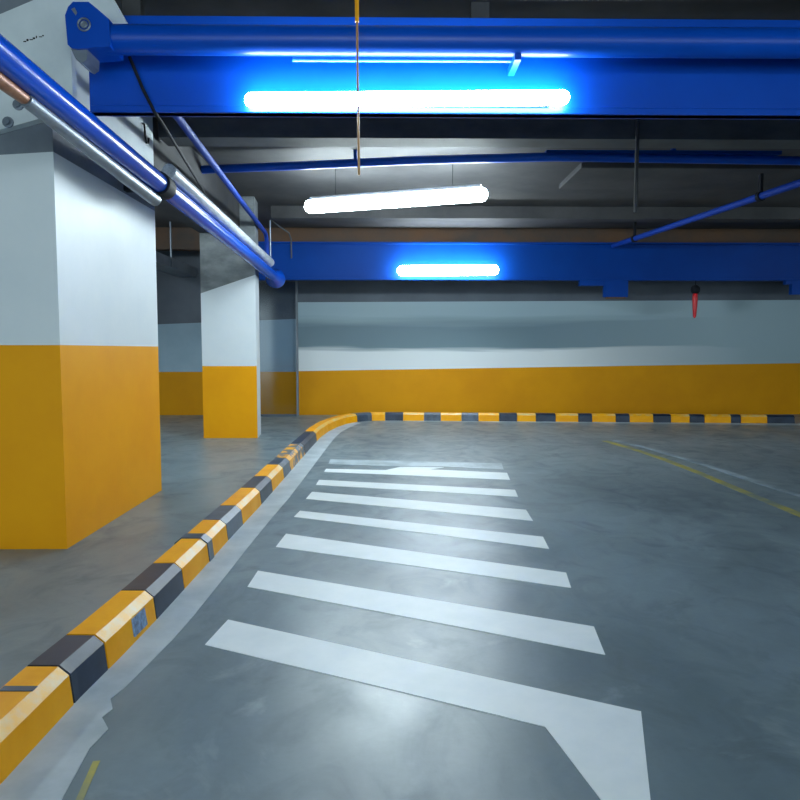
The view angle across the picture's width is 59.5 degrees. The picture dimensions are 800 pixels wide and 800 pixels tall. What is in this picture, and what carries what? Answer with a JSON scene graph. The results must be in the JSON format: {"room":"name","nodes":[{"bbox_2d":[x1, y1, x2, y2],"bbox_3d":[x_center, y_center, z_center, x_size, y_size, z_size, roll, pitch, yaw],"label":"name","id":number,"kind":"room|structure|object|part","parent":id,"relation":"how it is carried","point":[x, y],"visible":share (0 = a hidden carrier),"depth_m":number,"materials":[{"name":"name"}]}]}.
{"room":"parking garage","nodes":[
{"label":"parking garage","id":0,"kind":"room"},
{"bbox_2d":[0,414,799,799],"bbox_3d":[1.952,1.204,3.498,22.000,0.200,22.750,0,4,-1],"label":"floor","id":1,"kind":"structure","parent":0,"point":[687,582],"depth_m":3.58,"materials":[{"name":"concrete"}]},
{"bbox_2d":[0,666,73,783],"bbox_3d":[-1.355,1.107,2.359,0.234,0.155,0.614,0,4,-1],"label":"block","id":2,"kind":"object","parent":1,"relation":"on","point":[33,701],"visible":1,"depth_m":2.43,"materials":[{"name":"yellow paint"}]},
{"bbox_2d":[28,635,107,703],"bbox_3d":[-1.352,1.076,2.814,0.242,0.152,0.287,0,4,-1],"label":"block","id":3,"kind":"object","parent":1,"relation":"on","point":[82,657],"visible":0.66,"depth_m":2.80,"materials":[{"name":"black concrete"}]},
{"bbox_2d":[0,0,161,548],"bbox_3d":[-2.480,-0.874,5.577,1.480,3.649,2.100,0,4,-1],"label":"pillar","id":4,"kind":"structure","parent":1,"relation":"on","point":[80,444],"depth_m":4.75,"materials":[{"name":"orange paint"}]},
{"bbox_2d":[0,34,284,287],"bbox_3d":[-2.139,-2.039,6.961,0.515,1.025,9.439,0,4,0],"label":"pipe","id":5,"kind":"object","parent":4,"relation":"attached to","point":[15,65],"visible":0.92,"depth_m":4.67,"materials":[{"name":"blue metal"}]},
{"bbox_2d":[0,72,29,103],"bbox_3d":[-1.993,-1.587,3.242,0.080,0.096,0.952,0,4,-1],"label":"pipe","id":6,"kind":"object","parent":5,"relation":"attached to","point":[7,86],"visible":0.94,"depth_m":3.57,"materials":[{"name":"orange metal"}]},
{"bbox_2d":[18,95,160,205],"bbox_3d":[-2.015,-1.627,4.764,0.104,0.186,2.075,0,4,-1],"label":"pipe","id":7,"kind":"object","parent":5,"relation":"attached to","point":[34,106],"visible":0.91,"depth_m":4.50,"materials":[{"name":"metal"}]},
{"bbox_2d":[162,164,273,266],"bbox_3d":[-1.987,-2.037,8.414,0.128,0.273,5.009,0,4,-1],"label":"pipe","id":8,"kind":"object","parent":5,"relation":"on","point":[180,180],"visible":0.84,"depth_m":7.18,"materials":[{"name":"silver metal"}]},
{"bbox_2d":[76,760,99,799],"bbox_3d":[-0.968,1.204,2.066,0.038,0.003,0.478,0,4,-5],"label":"paint stroke","id":9,"kind":"object","parent":1,"relation":"on","point":[94,765],"visible":1,"depth_m":2.20,"materials":[{"name":"yellow paint"}]},
{"bbox_2d":[67,591,155,668],"bbox_3d":[-1.339,1.046,3.232,0.248,0.152,0.544,0,4,-1],"label":"block","id":10,"kind":"object","parent":1,"relation":"on","point":[120,622],"visible":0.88,"depth_m":3.19,"materials":[{"name":"yellow paint"}]},
{"bbox_2d":[121,563,183,618],"bbox_3d":[-1.332,1.011,3.730,0.236,0.152,0.442,0,4,-1],"label":"block","id":11,"kind":"object","parent":1,"relation":"on","point":[163,582],"visible":0.69,"depth_m":3.70,"materials":[{"name":"black concrete"}]},
{"bbox_2d":[0,422,359,799],"bbox_3d":[-1.075,0.840,7.164,0.480,0.003,11.810,0,4,1],"label":"kerb line","id":12,"kind":"object","parent":1,"relation":"on","point":[47,772],"visible":1,"depth_m":2.91,"materials":[{"name":"grey concrete"}]},
{"bbox_2d":[154,520,227,587],"bbox_3d":[-1.331,0.955,4.458,0.243,0.159,1.002,0,4,-1],"label":"block","id":13,"kind":"object","parent":1,"relation":"on","point":[196,548],"visible":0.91,"depth_m":4.37,"materials":[{"name":"yellow paint"}]},
{"bbox_2d":[203,505,242,539],"bbox_3d":[-1.330,0.906,5.191,0.237,0.152,0.452,0,4,-1],"label":"block","id":14,"kind":"object","parent":1,"relation":"on","point":[231,515],"visible":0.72,"depth_m":5.17,"materials":[{"name":"black concrete"}]},
{"bbox_2d":[200,196,260,437],"bbox_3d":[-2.623,-1.252,10.862,0.865,3.649,0.480,0,4,-1],"label":"pillar","id":15,"kind":"structure","parent":1,"relation":"on","point":[230,330],"depth_m":10.65,"materials":[{"name":"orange paint"}]},
{"bbox_2d":[173,117,268,254],"bbox_3d":[-1.986,-2.335,8.364,0.076,0.386,6.483,0,4,-4],"label":"pipe","id":16,"kind":"object","parent":15,"relation":"attached to","point":[182,123],"visible":0.77,"depth_m":7.35,"materials":[{"name":"blue metal"}]},
{"bbox_2d":[221,488,260,523],"bbox_3d":[-1.327,0.865,5.769,0.242,0.152,0.691,0,4,-1],"label":"block","id":17,"kind":"object","parent":1,"relation":"on","point":[248,500],"visible":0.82,"depth_m":5.73,"materials":[{"name":"yellow paint"}]},
{"bbox_2d":[241,476,272,503],"bbox_3d":[-1.326,0.820,6.398,0.233,0.152,0.551,0,4,-1],"label":"block","id":18,"kind":"object","parent":1,"relation":"on","point":[263,484],"visible":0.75,"depth_m":6.37,"materials":[{"name":"black concrete"}]},
{"bbox_2d":[255,464,283,490],"bbox_3d":[-1.329,0.776,7.016,0.234,0.152,0.670,0,4,-1],"label":"block","id":19,"kind":"object","parent":1,"relation":"on","point":[274,472],"visible":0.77,"depth_m":6.98,"materials":[{"name":"yellow paint"}]},
{"bbox_2d":[268,458,290,477],"bbox_3d":[-1.332,0.736,7.580,0.232,0.152,0.440,0,4,-1],"label":"block","id":20,"kind":"object","parent":1,"relation":"on","point":[283,462],"visible":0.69,"depth_m":7.57,"materials":[{"name":"black concrete"}]},
{"bbox_2d":[261,281,298,415],"bbox_3d":[-2.836,-1.489,14.176,1.535,3.650,0.070,0,4,-1],"label":"frame","id":21,"kind":"structure","parent":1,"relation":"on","point":[296,282],"depth_m":14.22,"materials":[{"name":"grey paint"}]},
{"bbox_3d":[-2.853,0.312,14.304,1.500,0.040,0.050,0,4,-1],"label":"sill rail","id":22,"kind":"part","parent":21,"relation":"part of","materials":[{"name":"grey metal"}]},
{"bbox_3d":[-2.088,-1.490,14.187,0.040,3.650,0.070,0,4,-1],"label":"post","id":23,"kind":"part","parent":21,"relation":"part of","materials":[{"name":"grey metal"}]},
{"bbox_2d":[275,443,304,469],"bbox_3d":[-1.337,0.675,8.428,0.238,0.152,1.240,0,4,-1],"label":"block","id":24,"kind":"object","parent":1,"relation":"on","point":[294,452],"visible":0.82,"depth_m":8.36,"materials":[{"name":"yellow concrete"}]},
{"bbox_2d":[292,431,316,453],"bbox_3d":[-1.342,0.584,9.701,0.244,0.152,1.294,0,4,-1],"label":"block","id":25,"kind":"object","parent":1,"relation":"on","point":[308,439],"visible":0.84,"depth_m":9.62,"materials":[{"name":"black concrete"}]},
{"bbox_2d":[306,413,356,440],"bbox_3d":[-1.202,0.432,11.826,0.388,0.152,2.990,1,4,9],"label":"block","id":26,"kind":"object","parent":1,"relation":"on","point":[322,427],"visible":0.91,"depth_m":11.93,"materials":[{"name":"yellow paint"}]},
{"bbox_2d":[352,412,371,421],"bbox_3d":[-0.745,0.322,13.372,0.451,0.152,0.258,-3,5,-35],"label":"block","id":27,"kind":"object","parent":1,"relation":"on","point":[363,416],"visible":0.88,"depth_m":13.30,"materials":[{"name":"black concrete"}]},
{"bbox_2d":[370,412,384,420],"bbox_3d":[-0.446,0.314,13.489,0.311,0.152,0.250,0,4,-1],"label":"block","id":28,"kind":"object","parent":1,"relation":"on","point":[376,416],"visible":0.94,"depth_m":13.39,"materials":[{"name":"yellow paint"}]},
{"bbox_2d":[385,412,402,420],"bbox_3d":[-0.107,0.314,13.493,0.352,0.152,0.246,0,4,-1],"label":"block","id":29,"kind":"object","parent":1,"relation":"on","point":[389,416],"visible":0.94,"depth_m":13.39,"materials":[{"name":"black concrete"}]},
{"bbox_2d":[403,412,423,420],"bbox_3d":[0.263,0.315,13.472,0.393,0.152,0.228,0,4,4],"label":"block","id":30,"kind":"object","parent":1,"relation":"on","point":[407,416],"visible":0.9,"depth_m":13.37,"materials":[{"name":"yellow paint"}]},
{"bbox_2d":[328,459,503,469],"bbox_3d":[0.155,0.760,8.288,2.126,0.003,0.431,1,4,9],"label":"road marking","id":31,"kind":"object","parent":1,"relation":"on","point":[332,461],"depth_m":8.33,"materials":[{"name":"white paint"}]},
{"bbox_2d":[316,480,517,496],"bbox_3d":[0.130,0.859,6.894,2.090,0.003,0.316,1,4,17],"label":"road marking","id":32,"kind":"object","parent":1,"relation":"on","point":[428,488],"depth_m":6.83,"materials":[{"name":"white paint"}]},
{"bbox_2d":[324,467,509,479],"bbox_3d":[0.201,0.793,7.826,2.090,0.003,0.607,1,4,14],"label":"road marking","id":33,"kind":"object","parent":1,"relation":"on","point":[408,471],"depth_m":7.72,"materials":[{"name":"white paint"}]},
{"bbox_2d":[306,492,532,520],"bbox_3d":[0.119,0.914,6.134,2.186,0.003,0.356,2,4,23],"label":"road marking","id":34,"kind":"object","parent":1,"relation":"on","point":[520,514],"depth_m":6.08,"materials":[{"name":"white paint"}]},
{"bbox_2d":[294,511,548,548],"bbox_3d":[0.105,0.969,5.362,2.160,0.003,0.285,2,5,26],"label":"road marking","id":35,"kind":"object","parent":1,"relation":"on","point":[492,536],"depth_m":5.27,"materials":[{"name":"white paint"}]},
{"bbox_2d":[276,534,570,587],"bbox_3d":[0.055,1.028,4.540,2.141,0.003,0.312,2,5,26],"label":"road marking","id":36,"kind":"object","parent":1,"relation":"on","point":[289,541],"depth_m":4.49,"materials":[{"name":"white paint"}]},
{"bbox_2d":[247,571,604,654],"bbox_3d":[0.029,1.087,3.713,2.122,0.003,0.299,2,5,27],"label":"road marking","id":37,"kind":"object","parent":1,"relation":"on","point":[576,636],"depth_m":3.62,"materials":[{"name":"white paint"}]},
{"bbox_2d":[205,620,650,799],"bbox_3d":[0.074,1.148,2.851,2.274,0.003,0.757,4,5,42],"label":"road marking","id":38,"kind":"object","parent":1,"relation":"on","point":[604,742],"depth_m":2.71,"materials":[{"name":"white paint"}]},
{"bbox_2d":[424,412,440,420],"bbox_3d":[0.623,0.317,13.448,0.315,0.152,0.228,0,4,4],"label":"block","id":39,"kind":"object","parent":1,"relation":"on","point":[428,416],"visible":1,"depth_m":13.35,"materials":[{"name":"black concrete"}]},
{"bbox_2d":[441,412,460,420],"bbox_3d":[0.981,0.318,13.424,0.388,0.152,0.228,0,4,4],"label":"block","id":40,"kind":"object","parent":1,"relation":"on","point":[445,416],"visible":1,"depth_m":13.32,"materials":[{"name":"yellow paint"}]},
{"bbox_2d":[462,412,477,420],"bbox_3d":[1.338,0.320,13.399,0.311,0.152,0.228,0,4,4],"label":"block","id":41,"kind":"object","parent":1,"relation":"on","point":[466,416],"visible":1,"depth_m":13.30,"materials":[{"name":"black concrete"}]},
{"bbox_2d":[478,413,498,420],"bbox_3d":[1.692,0.322,13.375,0.384,0.152,0.228,0,4,4],"label":"block","id":42,"kind":"object","parent":1,"relation":"on","point":[481,416],"visible":1,"depth_m":13.28,"materials":[{"name":"yellow paint"}]},
{"bbox_2d":[499,413,516,420],"bbox_3d":[2.055,0.324,13.350,0.326,0.152,0.228,0,4,4],"label":"block","id":43,"kind":"object","parent":1,"relation":"on","point":[502,416],"visible":0.9,"depth_m":13.25,"materials":[{"name":"black concrete"}]},
{"bbox_2d":[517,413,535,421],"bbox_3d":[2.397,0.325,13.326,0.344,0.152,0.228,0,4,4],"label":"block","id":44,"kind":"object","parent":1,"relation":"on","point":[523,417],"visible":0.9,"depth_m":13.22,"materials":[{"name":"yellow paint"}]},
{"bbox_2d":[535,413,554,421],"bbox_3d":[2.756,0.327,13.301,0.360,0.152,0.228,0,4,4],"label":"block","id":45,"kind":"object","parent":1,"relation":"on","point":[540,417],"visible":0.9,"depth_m":13.20,"materials":[{"name":"black concrete"}]},
{"bbox_2d":[555,413,577,421],"bbox_3d":[3.150,0.329,13.273,0.414,0.152,0.228,0,4,4],"label":"block","id":46,"kind":"object","parent":1,"relation":"on","point":[559,417],"visible":0.94,"depth_m":13.17,"materials":[{"name":"yellow paint"}]},
{"bbox_2d":[577,413,591,421],"bbox_3d":[3.488,0.331,13.250,0.248,0.152,0.228,0,4,4],"label":"block","id":47,"kind":"object","parent":1,"relation":"on","point":[582,417],"visible":0.9,"depth_m":13.15,"materials":[{"name":"black concrete"}]},
{"bbox_2d":[591,413,615,421],"bbox_3d":[3.833,0.333,13.226,0.428,0.152,0.228,0,4,4],"label":"block","id":48,"kind":"object","parent":1,"relation":"on","point":[596,417],"visible":0.94,"depth_m":13.13,"materials":[{"name":"yellow paint"}]},
{"bbox_2d":[441,421,799,424],"bbox_3d":[4.005,0.427,12.950,8.630,0.003,0.301,0,4,4],"label":"kerb line","id":49,"kind":"object","parent":1,"relation":"on","point":[441,421],"visible":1,"depth_m":12.87,"materials":[{"name":"paint"}]},
{"bbox_2d":[614,413,629,421],"bbox_3d":[4.176,0.334,13.201,0.245,0.152,0.228,0,4,4],"label":"block","id":50,"kind":"object","parent":1,"relation":"on","point":[620,417],"visible":0.9,"depth_m":13.10,"materials":[{"name":"black concrete"}]},
{"bbox_2d":[628,413,652,421],"bbox_3d":[4.518,0.336,13.177,0.424,0.152,0.228,0,4,4],"label":"block","id":51,"kind":"object","parent":1,"relation":"on","point":[633,417],"visible":0.94,"depth_m":13.08,"materials":[{"name":"yellow paint"}]},
{"bbox_2d":[653,414,670,422],"bbox_3d":[4.895,0.338,13.150,0.315,0.152,0.228,0,4,4],"label":"block","id":52,"kind":"object","parent":1,"relation":"on","point":[664,418],"visible":0.9,"depth_m":13.05,"materials":[{"name":"black concrete"}]},
{"bbox_2d":[670,414,689,422],"bbox_3d":[5.225,0.340,13.127,0.331,0.152,0.228,0,4,4],"label":"block","id":53,"kind":"object","parent":1,"relation":"on","point":[675,418],"visible":0.9,"depth_m":13.03,"materials":[{"name":"yellow paint"}]},
{"bbox_2d":[689,414,703,422],"bbox_3d":[5.527,0.341,13.105,0.259,0.152,0.228,0,4,4],"label":"block","id":54,"kind":"object","parent":1,"relation":"on","point":[694,418],"visible":0.9,"depth_m":13.00,"materials":[{"name":"black concrete"}]},
{"bbox_2d":[603,441,799,516],"bbox_3d":[3.256,0.860,6.880,0.249,0.003,7.109,0,4,-2],"label":"painted line","id":55,"kind":"object","parent":1,"relation":"on","point":[794,512],"visible":1,"depth_m":7.13,"materials":[{"name":"yellow paint"}]},
{"bbox_2d":[611,440,799,497],"bbox_3d":[3.586,0.835,7.239,0.296,0.003,6.628,0,4,-5],"label":"painted line","id":56,"kind":"object","parent":1,"relation":"on","point":[648,448],"visible":1,"depth_m":7.82,"materials":[{"name":"white paint"}]},
{"bbox_2d":[704,414,730,422],"bbox_3d":[5.898,0.343,13.079,0.470,0.152,0.228,0,4,4],"label":"block","id":57,"kind":"object","parent":1,"relation":"on","point":[708,418],"visible":0.94,"depth_m":12.98,"materials":[{"name":"yellow paint"}]},
{"bbox_2d":[729,414,740,422],"bbox_3d":[6.224,0.345,13.056,0.168,0.152,0.228,0,4,4],"label":"block","id":58,"kind":"object","parent":1,"relation":"on","point":[735,418],"visible":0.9,"depth_m":12.95,"materials":[{"name":"black concrete"}]},
{"bbox_2d":[739,414,766,422],"bbox_3d":[6.549,0.346,13.033,0.466,0.152,0.228,0,4,4],"label":"block","id":59,"kind":"object","parent":1,"relation":"on","point":[745,418],"visible":0.94,"depth_m":12.93,"materials":[{"name":"yellow paint"}]},
{"bbox_2d":[764,414,794,422],"bbox_3d":[7.028,0.349,12.998,0.480,0.152,0.228,0,4,4],"label":"block","id":60,"kind":"object","parent":1,"relation":"on","point":[771,418],"visible":0.94,"depth_m":12.90,"materials":[{"name":"black concrete"}]},
{"bbox_2d":[115,0,799,228],"bbox_3d":[1.952,-2.636,3.224,22.000,0.200,22.750,0,4,-1],"label":"ceiling","id":61,"kind":"structure","parent":0,"point":[507,183],"depth_m":8.89,"materials":[{"name":"concrete"}]},
{"bbox_2d":[156,221,196,276],"bbox_3d":[-4.314,-2.704,11.296,0.440,0.814,6.040,0,4,-1],"label":"duct","id":62,"kind":"object","parent":61,"relation":"hanging from","point":[164,263],"visible":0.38,"depth_m":12.96,"materials":[{"name":"grey metal"}]},
{"bbox_2d":[153,117,239,232],"bbox_3d":[-2.674,-2.637,8.502,0.600,0.549,3.950,0,4,-1],"label":"ceiling beam","id":63,"kind":"structure","parent":61,"relation":"attached to","point":[213,186],"depth_m":8.41,"materials":[{"name":"concrete"}]},
{"bbox_2d":[271,219,291,257],"bbox_3d":[-2.141,-2.916,12.694,0.041,0.610,0.682,2,4,23],"label":"conduit","id":64,"kind":"object","parent":61,"relation":"attached to","point":[271,219],"visible":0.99,"depth_m":12.88,"materials":[{"name":"grey metal"}]},
{"bbox_2d":[355,0,359,174],"bbox_3d":[-0.249,-1.958,4.068,0.029,1.274,0.024,0,4,-1],"label":"drop line","id":65,"kind":"object","parent":61,"relation":"hanging from","point":[356,1],"visible":1,"depth_m":4.07,"materials":[{"name":"orange"}]},
{"bbox_2d":[304,164,487,212],"bbox_3d":[-0.094,-2.658,8.687,2.399,0.534,0.170,1,4,18],"label":"lamp","id":66,"kind":"object","parent":61,"relation":"hanging from","point":[452,194],"visible":0.99,"depth_m":8.62,"materials":[{"name":"white plastic"}]},
{"bbox_2d":[304,187,487,212],"bbox_3d":[-0.094,-2.476,8.700,2.399,0.170,0.170,1,4,18],"label":"diffuser","id":67,"kind":"object","parent":66,"relation":"attached to","point":[436,195],"depth_m":8.62,"materials":[{"name":"white plastic"}]},
{"bbox_2d":[89,0,799,119],"bbox_3d":[2.441,-2.274,4.715,8.980,0.734,0.140,0,4,-1],"label":"roof beam","id":68,"kind":"structure","parent":61,"relation":"attached to","point":[176,86],"depth_m":4.64,"materials":[{"name":"blue metal"}]},
{"bbox_2d":[128,56,209,199],"bbox_3d":[-1.970,-2.203,6.607,0.187,0.375,4.106,-1,4,-8],"label":"cable","id":69,"kind":"object","parent":68,"relation":"attached to","point":[129,57],"visible":0.89,"depth_m":4.67,"materials":[{"name":"black rubber"}]},
{"bbox_2d":[244,90,569,107],"bbox_3d":[0.049,-1.968,4.589,2.123,0.121,0.126,0,4,-1],"label":"lamp","id":70,"kind":"object","parent":68,"relation":"attached to","point":[477,98],"visible":1,"depth_m":4.54,"materials":[{"name":"white plastic"}]},
{"bbox_2d":[65,2,799,75],"bbox_3d":[2.452,-2.249,4.468,8.965,0.350,0.350,0,4,-1],"label":"pipe","id":71,"kind":"object","parent":68,"relation":"attached to","point":[93,39],"visible":1,"depth_m":4.31,"materials":[{"name":"blue metal"}]},
{"bbox_3d":[-1.897,-2.278,4.351,0.265,0.275,0.217,0,4,-1],"label":"hinge plate","id":72,"kind":"part","parent":71,"relation":"part of","materials":[{"name":"blue paint"}]},
{"bbox_2d":[293,57,510,62],"bbox_3d":[0.014,-2.182,4.492,1.400,0.030,0.028,0,4,-1],"label":"conduit","id":73,"kind":"object","parent":71,"relation":"attached to","point":[295,59],"visible":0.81,"depth_m":4.48,"materials":[{"name":"white metal"}]},
{"bbox_3d":[2.441,-2.208,4.700,8.980,0.605,0.060,0,4,-1],"label":"web plate","id":74,"kind":"part","parent":68,"relation":"part of","materials":[{"name":"blue paint"}]},
{"bbox_2d":[155,227,799,250],"bbox_3d":[1.807,-3.054,13.364,21.980,0.409,0.200,0,4,-1],"label":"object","id":75,"kind":"structure","parent":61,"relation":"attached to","point":[183,238],"depth_m":13.26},
{"bbox_2d":[258,241,799,280],"bbox_3d":[4.909,-2.616,13.259,15.600,0.710,0.140,0,4,-1],"label":"roof beam","id":76,"kind":"structure","parent":75,"relation":"attached to","point":[310,261],"depth_m":13.23,"materials":[{"name":"blue paint"}]},
{"bbox_2d":[397,265,498,275],"bbox_3d":[0.894,-2.418,13.081,1.895,0.214,0.267,0,4,-1],"label":"lamp","id":77,"kind":"object","parent":76,"relation":"attached to","point":[404,270],"visible":1,"depth_m":12.96,"materials":[{"name":"white plastic"}]},
{"bbox_2d":[578,280,627,298],"bbox_3d":[3.850,-2.091,13.271,0.920,0.340,0.100,0,4,-1],"label":"bracket","id":78,"kind":"object","parent":76,"relation":"attached to","point":[612,289],"visible":1,"depth_m":13.22,"materials":[{"name":"blue metal"}]},
{"bbox_3d":[3.630,-2.210,13.259,0.480,0.100,0.080,0,4,-1],"label":"arm plate","id":79,"kind":"part","parent":78,"relation":"part of","materials":[{"name":"blue paint"}]},
{"bbox_3d":[4.085,-2.106,13.273,0.450,0.310,0.100,0,4,-1],"label":"drop plate","id":80,"kind":"part","parent":78,"relation":"part of","materials":[{"name":"blue paint"}]},
{"bbox_2d":[690,281,699,317],"bbox_3d":[5.609,-1.911,13.309,0.172,0.705,0.176,0,4,-1],"label":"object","id":81,"kind":"object","parent":76,"relation":"hanging from","point":[695,289],"visible":1,"depth_m":13.27,"materials":[{"name":"red plastic"}]},
{"bbox_3d":[5.609,-2.103,13.295,0.172,0.160,0.176,0,4,-1],"label":"knob","id":82,"kind":"part","parent":81,"relation":"part of","materials":[{"name":"black rubber"}]},
{"bbox_2d":[783,281,799,294],"bbox_3d":[7.559,-2.135,13.321,0.500,0.260,0.100,0,4,-1],"label":"bracket","id":83,"kind":"object","parent":76,"relation":"attached to","point":[794,286],"visible":1,"depth_m":13.27,"materials":[{"name":"blue metal"}]},
{"bbox_3d":[7.374,-2.229,13.311,0.130,0.070,0.080,0,4,-1],"label":"arm plate","id":84,"kind":"part","parent":83,"relation":"part of","materials":[{"name":"blue paint"}]},
{"bbox_3d":[7.619,-2.135,13.322,0.380,0.260,0.100,0,4,-1],"label":"drop plate","id":85,"kind":"part","parent":83,"relation":"part of","materials":[{"name":"blue paint"}]},
{"bbox_2d":[158,117,799,148],"bbox_3d":[5.305,-2.651,6.875,15.190,0.289,0.300,0,4,-1],"label":"joist","id":86,"kind":"object","parent":61,"relation":"attached to","point":[211,131],"visible":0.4,"depth_m":6.68,"materials":[{"name":"grey metal"}]},
{"bbox_2d":[201,148,799,173],"bbox_3d":[3.255,-2.781,8.036,11.255,0.197,0.533,0,4,1],"label":"pipe","id":87,"kind":"object","parent":61,"relation":"attached to","point":[672,155],"visible":0.95,"depth_m":7.90,"materials":[{"name":"metal"}]},
{"bbox_2d":[271,206,799,221],"bbox_3d":[5.385,-3.026,11.416,14.900,0.189,0.250,0,4,-1],"label":"joist","id":88,"kind":"object","parent":61,"relation":"attached to","point":[278,213],"visible":0.89,"depth_m":11.26,"materials":[{"name":"concrete"}]},
{"bbox_2d":[633,119,639,212],"bbox_3d":[2.248,-2.284,6.647,0.037,0.990,0.037,2,4,22],"label":"rod","id":89,"kind":"object","parent":61,"relation":"hanging from","point":[637,126],"visible":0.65,"depth_m":6.64,"materials":[{"name":"metal"}]},
{"bbox_2d":[559,163,799,189],"bbox_3d":[3.642,-2.927,9.193,2.850,0.069,1.150,0,4,-1],"label":"ceiling panel","id":90,"kind":"object","parent":61,"relation":"attached to","point":[652,176],"visible":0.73,"depth_m":8.97,"materials":[{"name":"metal"}]},
{"bbox_2d":[611,173,799,247],"bbox_3d":[4.553,-2.752,9.123,0.125,0.410,8.121,-1,4,-8],"label":"pipe","id":91,"kind":"object","parent":61,"relation":"hanging from","point":[761,195],"visible":0.94,"depth_m":9.68,"materials":[{"name":"blue metal"}]},
{"bbox_2d":[156,251,799,414],"bbox_3d":[1.791,-1.520,14.606,22.000,3.650,0.200,0,4,-1],"label":"wall","id":92,"kind":"structure","parent":0,"point":[364,346],"depth_m":14.54,"materials":[{"name":"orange paint"}]}
]}

